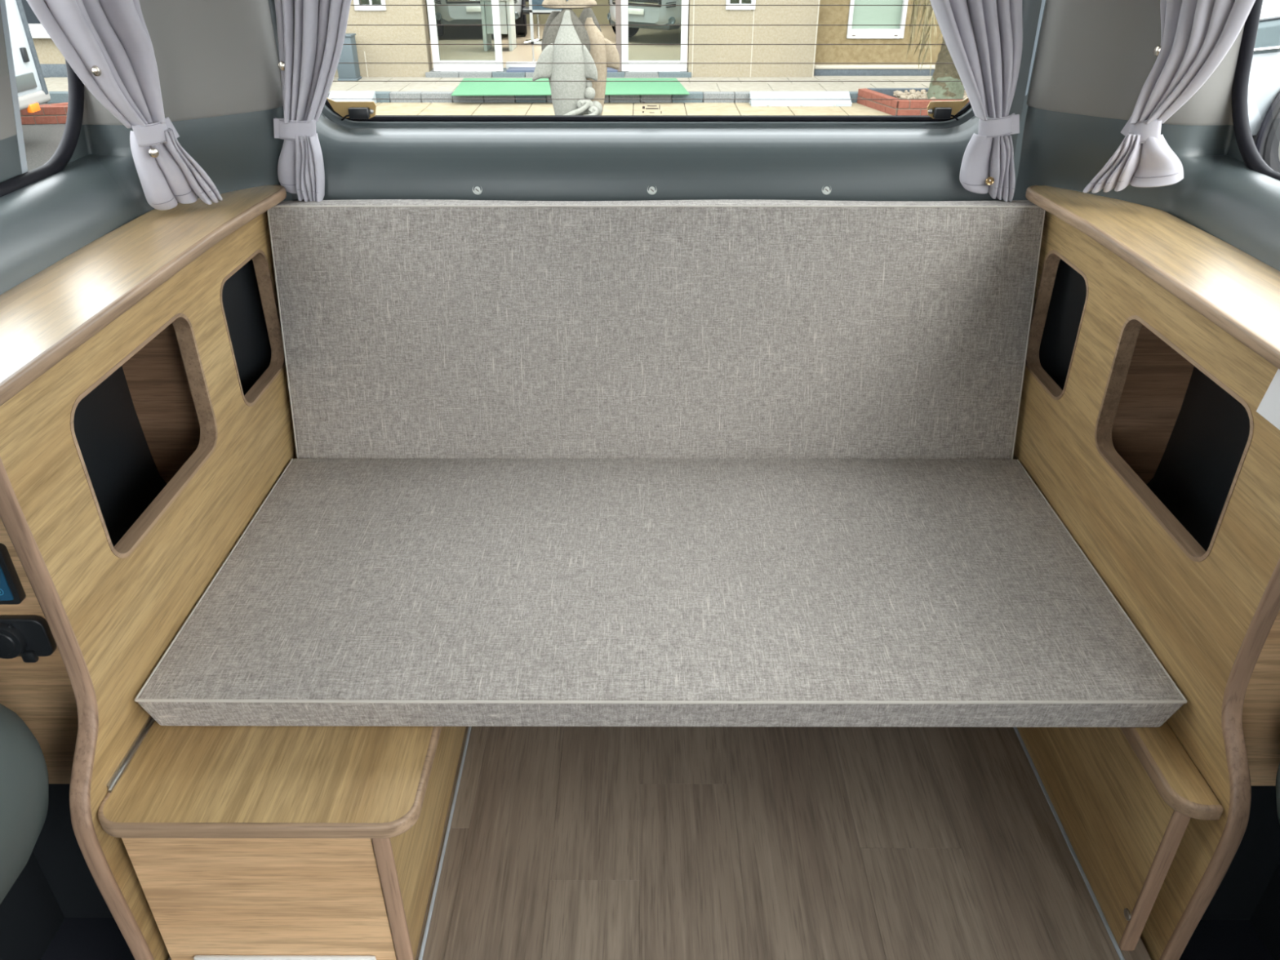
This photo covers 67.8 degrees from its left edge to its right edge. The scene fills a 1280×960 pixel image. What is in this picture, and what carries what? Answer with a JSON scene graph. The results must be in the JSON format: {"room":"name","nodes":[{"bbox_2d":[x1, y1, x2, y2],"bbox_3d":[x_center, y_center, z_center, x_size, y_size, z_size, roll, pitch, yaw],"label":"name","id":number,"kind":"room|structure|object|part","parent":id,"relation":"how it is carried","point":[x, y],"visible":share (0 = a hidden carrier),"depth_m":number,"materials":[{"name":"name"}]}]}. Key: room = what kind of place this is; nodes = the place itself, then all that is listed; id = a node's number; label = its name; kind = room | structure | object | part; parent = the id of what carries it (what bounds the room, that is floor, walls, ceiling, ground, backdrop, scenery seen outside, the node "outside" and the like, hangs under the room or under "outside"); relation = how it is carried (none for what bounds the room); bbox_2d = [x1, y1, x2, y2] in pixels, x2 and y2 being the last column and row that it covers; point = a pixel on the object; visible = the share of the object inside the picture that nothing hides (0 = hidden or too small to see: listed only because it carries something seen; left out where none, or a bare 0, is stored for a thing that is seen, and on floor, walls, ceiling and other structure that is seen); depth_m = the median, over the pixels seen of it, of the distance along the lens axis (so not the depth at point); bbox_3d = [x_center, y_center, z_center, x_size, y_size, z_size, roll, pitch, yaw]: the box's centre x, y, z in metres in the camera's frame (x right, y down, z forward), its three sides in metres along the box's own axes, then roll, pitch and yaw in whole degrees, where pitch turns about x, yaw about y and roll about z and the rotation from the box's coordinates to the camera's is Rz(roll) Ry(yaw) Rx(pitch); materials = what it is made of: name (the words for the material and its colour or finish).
{"room":"vehicle interior","nodes":[
{"label":"vehicle interior","id":0,"kind":"room"},
{"bbox_2d":[0,0,27,182],"bbox_3d":[-0.782,-0.614,1.114,0.012,0.507,0.249,0,30,0],"label":"window","id":1,"kind":"structure","parent":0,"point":[13,162],"depth_m":1.17,"materials":[{"name":"grey"}]},
{"bbox_2d":[0,0,292,959],"bbox_3d":[-0.690,0.321,0.421,0.296,1.920,3.000,0,30,0],"label":"wall","id":2,"kind":"structure","parent":0,"point":[217,61],"depth_m":1.32,"materials":[{"name":"grey painted metal"},{"name":"grey lining panel"},{"name":"black plastic"}]},
{"bbox_2d":[0,703,48,904],"bbox_3d":[-0.797,0.504,0.952,0.376,0.548,0.400,0,30,0],"label":"seat","id":3,"kind":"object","parent":2,"relation":"attached to","point":[24,773],"depth_m":0.95,"materials":[{"name":"grey plastic"}]},
{"bbox_2d":[0,57,84,197],"bbox_3d":[-0.752,-0.543,0.987,0.074,0.520,0.590,0,30,0],"label":"window","id":4,"kind":"structure","parent":2,"relation":"in","point":[60,158],"depth_m":1.27,"materials":[{"name":"black rubber"}]},
{"bbox_2d":[26,0,222,210],"bbox_3d":[-0.679,-0.670,1.127,0.065,0.712,0.234,16,34,26],"label":"curtain","id":5,"kind":"object","parent":2,"relation":"hanging from","point":[108,44],"visible":1,"depth_m":1.23,"materials":[{"name":"fabric"}]},
{"bbox_2d":[26,0,165,128],"bbox_3d":[-0.677,-0.707,1.079,0.059,0.600,0.192,10,32,17],"label":"drape","id":6,"kind":"object","parent":5,"relation":"hanging from","point":[108,44],"depth_m":1.20,"materials":[{"name":"fabric"}]},
{"bbox_2d":[268,0,1046,200],"bbox_3d":[0.025,-0.415,1.629,1.700,1.850,0.169,0,30,0],"label":"door","id":7,"kind":"structure","parent":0,"point":[502,161],"depth_m":1.51,"materials":[{"name":"grey painted metal"}]},
{"bbox_2d":[273,0,351,201],"bbox_3d":[-0.445,-0.757,1.310,0.245,0.747,0.059,0,30,0],"label":"curtain","id":8,"kind":"object","parent":7,"relation":"hanging from","point":[311,33],"visible":0.99,"depth_m":1.40,"materials":[{"name":"fabric"}]},
{"bbox_2d":[274,0,351,124],"bbox_3d":[-0.432,-0.809,1.280,0.218,0.627,0.057,0,30,0],"label":"drape","id":9,"kind":"object","parent":8,"relation":"hanging from","point":[311,33],"depth_m":1.38,"materials":[{"name":"fabric"}]},
{"bbox_2d":[326,97,376,120],"bbox_3d":[-0.466,-0.597,1.537,0.078,0.036,0.018,0,30,0],"label":"plate","id":10,"kind":"object","parent":7,"relation":"attached to","point":[351,109],"visible":0.99,"depth_m":1.54,"materials":[{"name":"brown"}]},
{"bbox_2d":[324,4,971,121],"bbox_3d":[0.015,-0.884,1.390,1.140,0.700,0.019,0,30,0],"label":"window","id":11,"kind":"structure","parent":7,"relation":"in","point":[377,117],"depth_m":1.55,"materials":[{"name":"clear glass"}]},
{"bbox_2d":[927,97,968,120],"bbox_3d":[0.499,-0.598,1.534,0.070,0.041,0.018,0,30,0],"label":"plate","id":12,"kind":"object","parent":7,"relation":"attached to","point":[935,109],"visible":1,"depth_m":1.53,"materials":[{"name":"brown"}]},
{"bbox_2d":[929,0,1022,202],"bbox_3d":[0.439,-0.759,1.306,0.285,0.741,0.067,0,30,0],"label":"curtain","id":13,"kind":"object","parent":7,"relation":"hanging from","point":[983,38],"visible":1,"depth_m":1.40,"materials":[{"name":"fabric"}]},
{"bbox_2d":[929,0,1022,120],"bbox_3d":[0.429,-0.811,1.274,0.265,0.619,0.067,0,30,0],"label":"drape","id":14,"kind":"object","parent":13,"relation":"hanging from","point":[983,38],"depth_m":1.38,"materials":[{"name":"fabric"}]},
{"bbox_3d":[0.724,-0.719,1.455,0.302,1.150,0.040,0,30,0],"label":"door frame","id":15,"kind":"part","parent":7,"relation":"part of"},
{"bbox_2d":[40,917,1274,959],"bbox_3d":[0.022,1.048,0.822,1.720,0.260,2.960,0,30,0],"label":"floor","id":16,"kind":"structure","parent":0,"point":[76,938],"depth_m":1.29,"materials":[{"name":"black carpet"}]},
{"bbox_2d":[0,210,298,959],"bbox_3d":[-0.699,0.121,1.336,0.234,0.821,0.819,0,30,0],"label":"base cabinet","id":17,"kind":"object","parent":16,"relation":"on","point":[133,467],"visible":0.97,"depth_m":1.14,"materials":[{"name":"brown wood"}]},
{"bbox_2d":[0,615,56,658],"bbox_3d":[-0.677,0.170,1.017,0.090,0.052,0.020,0,30,0],"label":"socket","id":18,"kind":"object","parent":17,"relation":"attached to","point":[21,637],"depth_m":1.01,"materials":[{"name":"black plastic"}]},
{"bbox_2d":[0,184,286,406],"bbox_3d":[-0.630,-0.255,1.152,0.163,0.015,0.802,0,30,0],"label":"countertop","id":19,"kind":"structure","parent":17,"relation":"on","point":[47,316],"depth_m":1.10,"materials":[{"name":"brown wood"}]},
{"bbox_2d":[1010,210,1279,959],"bbox_3d":[0.747,0.120,1.337,0.234,0.821,0.811,0,30,0],"label":"base cabinet","id":20,"kind":"object","parent":16,"relation":"on","point":[1140,425],"visible":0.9,"depth_m":1.21,"materials":[{"name":"brown wood"}]},
{"bbox_2d":[1025,185,1279,369],"bbox_3d":[0.677,-0.253,1.149,0.163,0.015,0.802,0,30,0],"label":"countertop","id":21,"kind":"structure","parent":20,"relation":"on","point":[1234,290],"depth_m":1.16,"materials":[{"name":"brown wood"}]},
{"bbox_2d":[1256,368,1279,430],"bbox_3d":[0.629,-0.071,0.922,0.001,0.052,0.086,0,30,0],"label":"paper card","id":22,"kind":"object","parent":20,"relation":"attached to","point":[1268,408],"visible":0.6,"depth_m":0.95,"materials":[{"name":"white paper"}]},
{"bbox_2d":[168,726,1151,959],"bbox_3d":[0.024,0.432,1.516,1.200,0.102,0.980,0,30,0],"label":"floor","id":23,"kind":"structure","parent":0,"point":[557,842],"depth_m":1.29,"materials":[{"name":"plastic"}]},
{"bbox_2d":[97,715,466,959],"bbox_3d":[-0.411,0.314,1.447,0.346,0.376,0.821,0,30,0],"label":"base cabinet","id":24,"kind":"object","parent":23,"relation":"on","point":[241,842],"visible":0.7,"depth_m":1.08,"materials":[{"name":"brown wood"}]},
{"bbox_3d":[-0.431,0.519,1.126,0.273,0.346,0.016,0,30,0],"label":"panel","id":25,"kind":"part","parent":24,"relation":"part of","materials":[{"name":"brown wood"}]},
{"bbox_3d":[-0.411,0.196,1.311,0.338,0.019,0.697,0,30,0],"label":"lid","id":26,"kind":"part","parent":24,"relation":"part of","materials":[{"name":"brown wood"}]},
{"bbox_2d":[193,955,376,959],"bbox_3d":[-0.427,0.617,1.170,0.219,0.102,0.005,0,30,0],"label":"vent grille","id":27,"kind":"object","parent":24,"relation":"attached to","point":[195,957],"depth_m":1.14,"materials":[{"name":"white"}]},
{"bbox_3d":[-0.283,0.320,1.463,0.019,0.348,0.800,0,30,0],"label":"panel","id":28,"kind":"part","parent":24,"relation":"part of","materials":[{"name":"brown wood"}]},
{"bbox_2d":[133,458,1187,727],"bbox_3d":[0.024,0.129,1.344,1.204,0.064,0.575,0,30,0],"label":"seat cushion","id":29,"kind":"object","parent":24,"relation":"on","point":[890,593],"visible":1,"depth_m":1.23,"materials":[{"name":"fabric"}]},
{"bbox_2d":[266,199,1045,459],"bbox_3d":[0.025,-0.213,1.552,1.196,0.455,0.145,0,30,0],"label":"backrest cushion","id":30,"kind":"object","parent":29,"relation":"on","point":[411,328],"visible":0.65,"depth_m":1.51,"materials":[{"name":"fabric"}]},
{"bbox_2d":[1017,721,1223,951],"bbox_3d":[0.604,0.311,1.459,0.048,0.368,0.795,0,30,0],"label":"storage bench","id":31,"kind":"object","parent":23,"relation":"on","point":[1125,800],"visible":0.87,"depth_m":1.17,"materials":[{"name":"brown wood"}]},
{"bbox_3d":[0.606,0.190,1.320,0.044,0.019,0.671,0,30,0],"label":"lid","id":32,"kind":"part","parent":31,"relation":"part of","materials":[{"name":"brown wood"}]},
{"bbox_2d":[1013,0,1279,959],"bbox_3d":[0.735,-0.006,0.980,0.296,1.920,1.700,0,30,0],"label":"wall","id":33,"kind":"structure","parent":0,"point":[1094,60],"depth_m":1.33,"materials":[{"name":"grey painted metal"},{"name":"black rubber"}]},
{"bbox_2d":[1025,0,1045,95],"bbox_3d":[0.582,-0.888,1.287,0.016,0.688,0.029,0,30,0],"label":"trim","id":34,"kind":"structure","parent":33,"relation":"attached to","point":[1042,4],"depth_m":1.41,"materials":[{"name":"grey plastic"}]},
{"bbox_2d":[1083,0,1255,193],"bbox_3d":[0.710,-0.696,1.159,0.076,0.700,0.210,-21,36,-32],"label":"curtain","id":35,"kind":"object","parent":33,"relation":"hanging from","point":[1197,36],"visible":1,"depth_m":1.25,"materials":[{"name":"fabric"}]},
{"bbox_2d":[1128,0,1255,124],"bbox_3d":[0.704,-0.737,1.133,0.062,0.604,0.218,-14,33,-22],"label":"drape","id":36,"kind":"object","parent":35,"relation":"hanging from","point":[1197,36],"depth_m":1.22,"materials":[{"name":"fabric"}]},
{"bbox_2d":[1231,0,1279,180],"bbox_3d":[0.799,-0.400,0.749,0.074,0.526,1.140,0,30,0],"label":"window","id":37,"kind":"structure","parent":33,"relation":"in","point":[1251,156],"depth_m":1.27,"materials":[{"name":"black rubber"}]},
{"bbox_2d":[1275,762,1279,824],"bbox_3d":[0.843,0.506,0.949,0.376,0.548,0.400,0,30,0],"label":"trim","id":38,"kind":"structure","parent":33,"relation":"attached to","point":[1277,777],"depth_m":1.00,"materials":[{"name":"grey plastic"}]},
{"label":"outside","id":39,"kind":"structure","parent":0,"visible":0},
{"bbox_2d":[22,102,890,171],"bbox_3d":[0.003,6.223,-6.878,80.000,0.212,41.840,0,30,0],"label":"ground","id":40,"kind":"structure","parent":39,"point":[41,141],"depth_m":10.49,"materials":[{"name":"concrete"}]},
{"bbox_2d":[4,0,50,112],"bbox_3d":[-6.441,-3.091,6.677,1.815,2.185,4.500,0,30,0],"label":"van","id":41,"kind":"object","parent":40,"relation":"on","point":[32,89],"visible":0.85,"depth_m":8.58,"materials":[{"name":"grey paint"}]},
{"bbox_3d":[-5.549,-3.833,8.581,0.040,0.120,0.060,0,30,0],"label":"door handle","id":42,"kind":"part","parent":41,"relation":"part of","materials":[{"name":"black plastic"}]},
{"bbox_3d":[-5.556,-2.841,7.314,0.032,0.130,3.270,0,30,0],"label":"sill panel","id":43,"kind":"part","parent":41,"relation":"part of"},
{"bbox_3d":[-5.573,-4.293,8.497,0.072,1.600,0.060,0,30,0],"label":"corner trim","id":44,"kind":"part","parent":41,"relation":"part of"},
{"bbox_2d":[26,102,40,112],"bbox_3d":[-5.554,-3.407,8.715,0.050,0.070,0.140,0,30,0],"label":"marker lamp","id":45,"kind":"object","parent":41,"relation":"attached to","point":[31,107],"depth_m":8.68,"materials":[{"name":"orange plastic"}]},
{"bbox_2d":[19,102,67,124],"bbox_3d":[-5.680,-4.034,10.284,1.678,0.166,1.004,-3,31,-6],"label":"brick planter","id":46,"kind":"object","parent":40,"relation":"on","point":[51,113],"visible":0.12,"depth_m":9.81,"materials":[{"name":"red brick"}]},
{"bbox_2d":[328,91,376,103],"bbox_3d":[-3.281,-4.329,10.806,0.501,0.123,0.261,0,30,0],"label":"ramp","id":47,"kind":"object","parent":40,"relation":"on","point":[333,95],"visible":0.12,"depth_m":10.81,"materials":[{"name":"grey"}]},
{"bbox_2d":[43,76,930,103],"bbox_3d":[0.047,-4.715,11.499,60.000,0.114,1.330,0,30,0],"label":"sidewalk","id":48,"kind":"structure","parent":40,"relation":"on","point":[57,87],"depth_m":11.20,"materials":[{"name":"concrete"}]},
{"bbox_2d":[337,33,361,80],"bbox_3d":[-3.602,-5.192,11.697,0.236,0.517,0.240,0,30,0],"label":"post","id":49,"kind":"object","parent":48,"relation":"on","point":[346,72],"visible":0.69,"depth_m":11.65,"materials":[{"name":"grey"}]},
{"bbox_2d":[21,0,942,79],"bbox_3d":[-2.444,-8.472,14.050,23.000,4.000,7.400,0,30,0],"label":"building","id":50,"kind":"structure","parent":48,"relation":"on","point":[52,62],"depth_m":11.94,"materials":[{"name":"beige stone"}]},
{"bbox_3d":[-7.661,-6.104,11.435,0.800,1.124,0.012,0,30,0],"label":"pane","id":51,"kind":"part","parent":50,"relation":"part of","materials":[{"name":"clear glass"}]},
{"bbox_3d":[-8.306,-6.839,11.162,11.290,3.900,0.240,0,30,0],"label":"wall panel","id":52,"kind":"part","parent":50,"relation":"part of","materials":[{"name":"beige stone"}]},
{"bbox_2d":[361,0,381,4],"bbox_3d":[-3.294,-6.283,11.527,0.282,0.929,0.010,0,30,0],"label":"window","id":53,"kind":"structure","parent":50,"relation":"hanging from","point":[363,2],"depth_m":11.75,"materials":[{"name":"white"}]},
{"bbox_3d":[-2.165,-6.154,11.461,0.874,2.284,0.070,0,30,0],"label":"sliding door","id":54,"kind":"part","parent":50,"relation":"part of","materials":[{"name":"grey"}]},
{"bbox_2d":[434,0,527,35],"bbox_3d":[-2.884,-8.868,17.020,1.840,1.500,4.317,-3,31,-6],"label":"pickup truck","id":55,"kind":"object","parent":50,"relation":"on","point":[445,15],"visible":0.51,"depth_m":15.42,"materials":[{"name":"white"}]},
{"bbox_2d":[435,12,441,20],"bbox_3d":[-3.272,-7.524,15.449,0.112,0.112,0.032,12,32,19],"label":"fog lamp","id":56,"kind":"object","parent":55,"relation":"attached to","point":[438,15],"depth_m":15.44,"materials":[{"name":"grey"}]},
{"bbox_2d":[445,0,479,4],"bbox_3d":[-2.656,-7.859,15.373,0.960,0.288,0.284,-3,31,-6],"label":"grille","id":57,"kind":"object","parent":55,"relation":"attached to","point":[447,2],"depth_m":15.29,"materials":[{"name":"silver metal"}]},
{"bbox_3d":[-2.639,-7.599,15.356,0.320,0.080,0.012,-3,31,-6],"label":"number plate","id":58,"kind":"part","parent":55,"relation":"part of","materials":[{"name":"white plastic"}]},
{"bbox_2d":[514,11,519,19],"bbox_3d":[-2.033,-7.597,15.575,0.112,0.112,0.032,-20,36,-30],"label":"fog lamp","id":59,"kind":"object","parent":55,"relation":"attached to","point":[516,13],"depth_m":15.58,"materials":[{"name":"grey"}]},
{"bbox_3d":[-1.961,-7.991,16.024,0.030,0.514,0.787,-3,31,-6],"label":"arch trim","id":60,"kind":"part","parent":55,"relation":"part of","materials":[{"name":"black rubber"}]},
{"bbox_2d":[478,0,516,51],"bbox_3d":[-2.130,-6.895,14.364,0.470,0.720,0.650,0,30,0],"label":"office desk","id":61,"kind":"object","parent":50,"relation":"on","point":[507,15],"visible":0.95,"depth_m":14.14,"materials":[{"name":"grey"}]},
{"bbox_3d":[-2.320,-6.878,14.375,0.050,0.680,0.550,0,30,0],"label":"leg","id":62,"kind":"part","parent":61,"relation":"part of","materials":[{"name":"grey metal"}]},
{"bbox_3d":[-2.130,-6.965,14.306,0.310,0.440,0.480,0,30,0],"label":"drawer","id":63,"kind":"part","parent":61,"relation":"part of","materials":[{"name":"grey wood"}]},
{"bbox_3d":[-1.940,-6.878,14.374,0.050,0.680,0.550,0,30,0],"label":"leg","id":64,"kind":"part","parent":61,"relation":"part of","materials":[{"name":"grey metal"}]},
{"bbox_2d":[521,0,551,44],"bbox_3d":[-1.581,-7.450,14.886,0.517,1.119,0.556,0,30,0],"label":"office desk","id":65,"kind":"object","parent":50,"relation":"on","point":[526,10],"visible":0.35,"depth_m":15.00,"materials":[{"name":"white plastic"}]},
{"bbox_3d":[-1.604,-7.365,14.928,0.460,0.080,0.460,0,30,0],"label":"seat","id":66,"kind":"part","parent":65,"relation":"part of","materials":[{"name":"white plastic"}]},
{"bbox_2d":[528,0,568,61],"bbox_3d":[-1.208,-6.535,12.777,0.571,1.698,0.250,0,30,0],"label":"poster board","id":67,"kind":"object","parent":50,"relation":"on","point":[532,9],"visible":0.38,"depth_m":12.85,"materials":[{"name":"grey"}]},
{"bbox_3d":[-1.474,-5.903,13.130,0.024,0.224,0.021,0,30,0],"label":"leg","id":68,"kind":"part","parent":67,"relation":"part of","materials":[{"name":"grey"}]},
{"bbox_3d":[-1.209,-6.621,12.709,0.571,1.481,0.040,0,30,0],"label":"frame","id":69,"kind":"part","parent":67,"relation":"part of","materials":[{"name":"grey"}]},
{"bbox_2d":[506,66,617,72],"bbox_3d":[-0.981,-5.217,12.105,1.398,0.023,0.300,0,30,0],"label":"door mat","id":70,"kind":"object","parent":50,"relation":"on","point":[511,69],"visible":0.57,"depth_m":12.01,"materials":[{"name":"blue"}]},
{"bbox_3d":[0.181,-6.152,11.457,0.823,2.284,0.070,0,30,0],"label":"sliding door","id":71,"kind":"part","parent":50,"relation":"part of","materials":[{"name":"grey"}]},
{"bbox_2d":[607,0,751,39],"bbox_3d":[1.187,-8.412,16.242,1.840,1.500,4.317,21,36,31],"label":"pickup truck","id":72,"kind":"object","parent":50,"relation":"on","point":[637,15],"visible":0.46,"depth_m":14.84,"materials":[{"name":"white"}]},
{"bbox_2d":[607,13,610,20],"bbox_3d":[-0.500,-7.489,15.389,0.032,0.112,0.112,-13,33,-21],"label":"fog lamp","id":73,"kind":"object","parent":72,"relation":"attached to","point":[609,14],"depth_m":15.37,"materials":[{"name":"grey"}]},
{"bbox_3d":[-0.072,-7.349,14.929,0.320,0.080,0.012,21,36,31],"label":"number plate","id":74,"kind":"part","parent":72,"relation":"part of","materials":[{"name":"white plastic"}]},
{"bbox_2d":[612,0,661,7],"bbox_3d":[0.017,-7.595,14.922,0.960,0.288,0.284,21,36,31],"label":"grille","id":75,"kind":"object","parent":72,"relation":"attached to","point":[629,2],"depth_m":14.80,"materials":[{"name":"silver metal"}]},
{"bbox_2d":[668,17,675,24],"bbox_3d":[0.496,-7.109,14.742,0.112,0.112,0.032,4,31,7],"label":"fog lamp","id":76,"kind":"object","parent":72,"relation":"attached to","point":[672,20],"depth_m":14.74,"materials":[{"name":"grey"}]},
{"bbox_2d":[729,0,750,3],"bbox_3d":[1.228,-6.282,11.517,0.262,0.920,0.010,0,30,0],"label":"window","id":77,"kind":"structure","parent":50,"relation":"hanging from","point":[731,1],"depth_m":11.74,"materials":[{"name":"white"}]},
{"bbox_3d":[1.400,-6.829,11.144,1.584,3.900,0.240,0,30,0],"label":"wall panel","id":78,"kind":"part","parent":50,"relation":"part of","materials":[{"name":"beige stone"}]},
{"bbox_3d":[2.966,-6.242,11.696,0.617,1.269,0.006,0,30,0],"label":"pane","id":79,"kind":"part","parent":50,"relation":"part of","materials":[{"name":"clear glass"}]},
{"bbox_3d":[5.621,-6.950,11.352,6.857,3.900,0.240,0,30,0],"label":"wall panel","id":80,"kind":"part","parent":50,"relation":"part of","materials":[{"name":"beige stone"}]},
{"bbox_2d":[451,78,689,95],"bbox_3d":[-0.817,-4.673,11.304,2.762,0.010,1.344,0,30,0],"label":"doormat","id":81,"kind":"object","parent":48,"relation":"on","point":[464,88],"visible":0.71,"depth_m":11.24,"materials":[{"name":"green fabric"}]},
{"bbox_2d":[532,0,619,115],"bbox_3d":[-0.578,-3.900,8.820,0.920,1.482,0.920,0,30,0],"label":"statue","id":82,"kind":"object","parent":40,"relation":"on","point":[552,34],"visible":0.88,"depth_m":8.76,"materials":[{"name":"stone"}]},
{"bbox_2d":[749,91,851,106],"bbox_3d":[1.818,-4.323,10.797,1.127,0.123,0.261,0,30,0],"label":"ramp","id":83,"kind":"object","parent":40,"relation":"on","point":[753,95],"visible":0.99,"depth_m":10.77,"materials":[{"name":"grey"}]},
{"bbox_2d":[857,88,968,115],"bbox_3d":[3.241,-4.185,10.518,1.508,0.191,0.888,0,30,0],"label":"brick planter","id":84,"kind":"object","parent":40,"relation":"on","point":[892,107],"visible":0.28,"depth_m":10.38,"materials":[{"name":"red brick"}]},
{"bbox_2d":[905,0,964,98],"bbox_3d":[3.288,-6.000,9.239,0.866,4.455,1.158,-11,32,-18],"label":"palm tree","id":85,"kind":"object","parent":84,"relation":"on","point":[943,72],"visible":0.44,"depth_m":10.11,"materials":[{"name":"green plant"}]},
{"bbox_2d":[1247,0,1279,173],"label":"window","id":86,"kind":"structure","parent":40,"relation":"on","point":[1264,85],"depth_m":7.17,"materials":[{"name":"clear glass"}]},
{"bbox_3d":[4.402,-3.155,7.028,0.604,0.102,0.097,8,31,14],"label":"lamp trim","id":87,"kind":"part","parent":86,"relation":"part of","materials":[{"name":"silver metal"}]},
{"bbox_3d":[5.162,-2.911,7.402,0.984,0.642,0.038,-16,34,-26],"label":"arch trim","id":88,"kind":"part","parent":86,"relation":"part of","materials":[{"name":"black rubber"}]},
{"bbox_3d":[4.403,-3.321,6.931,0.602,0.127,0.093,8,31,14],"label":"lamp trim","id":89,"kind":"part","parent":86,"relation":"part of","materials":[{"name":"silver metal"}]}
]}

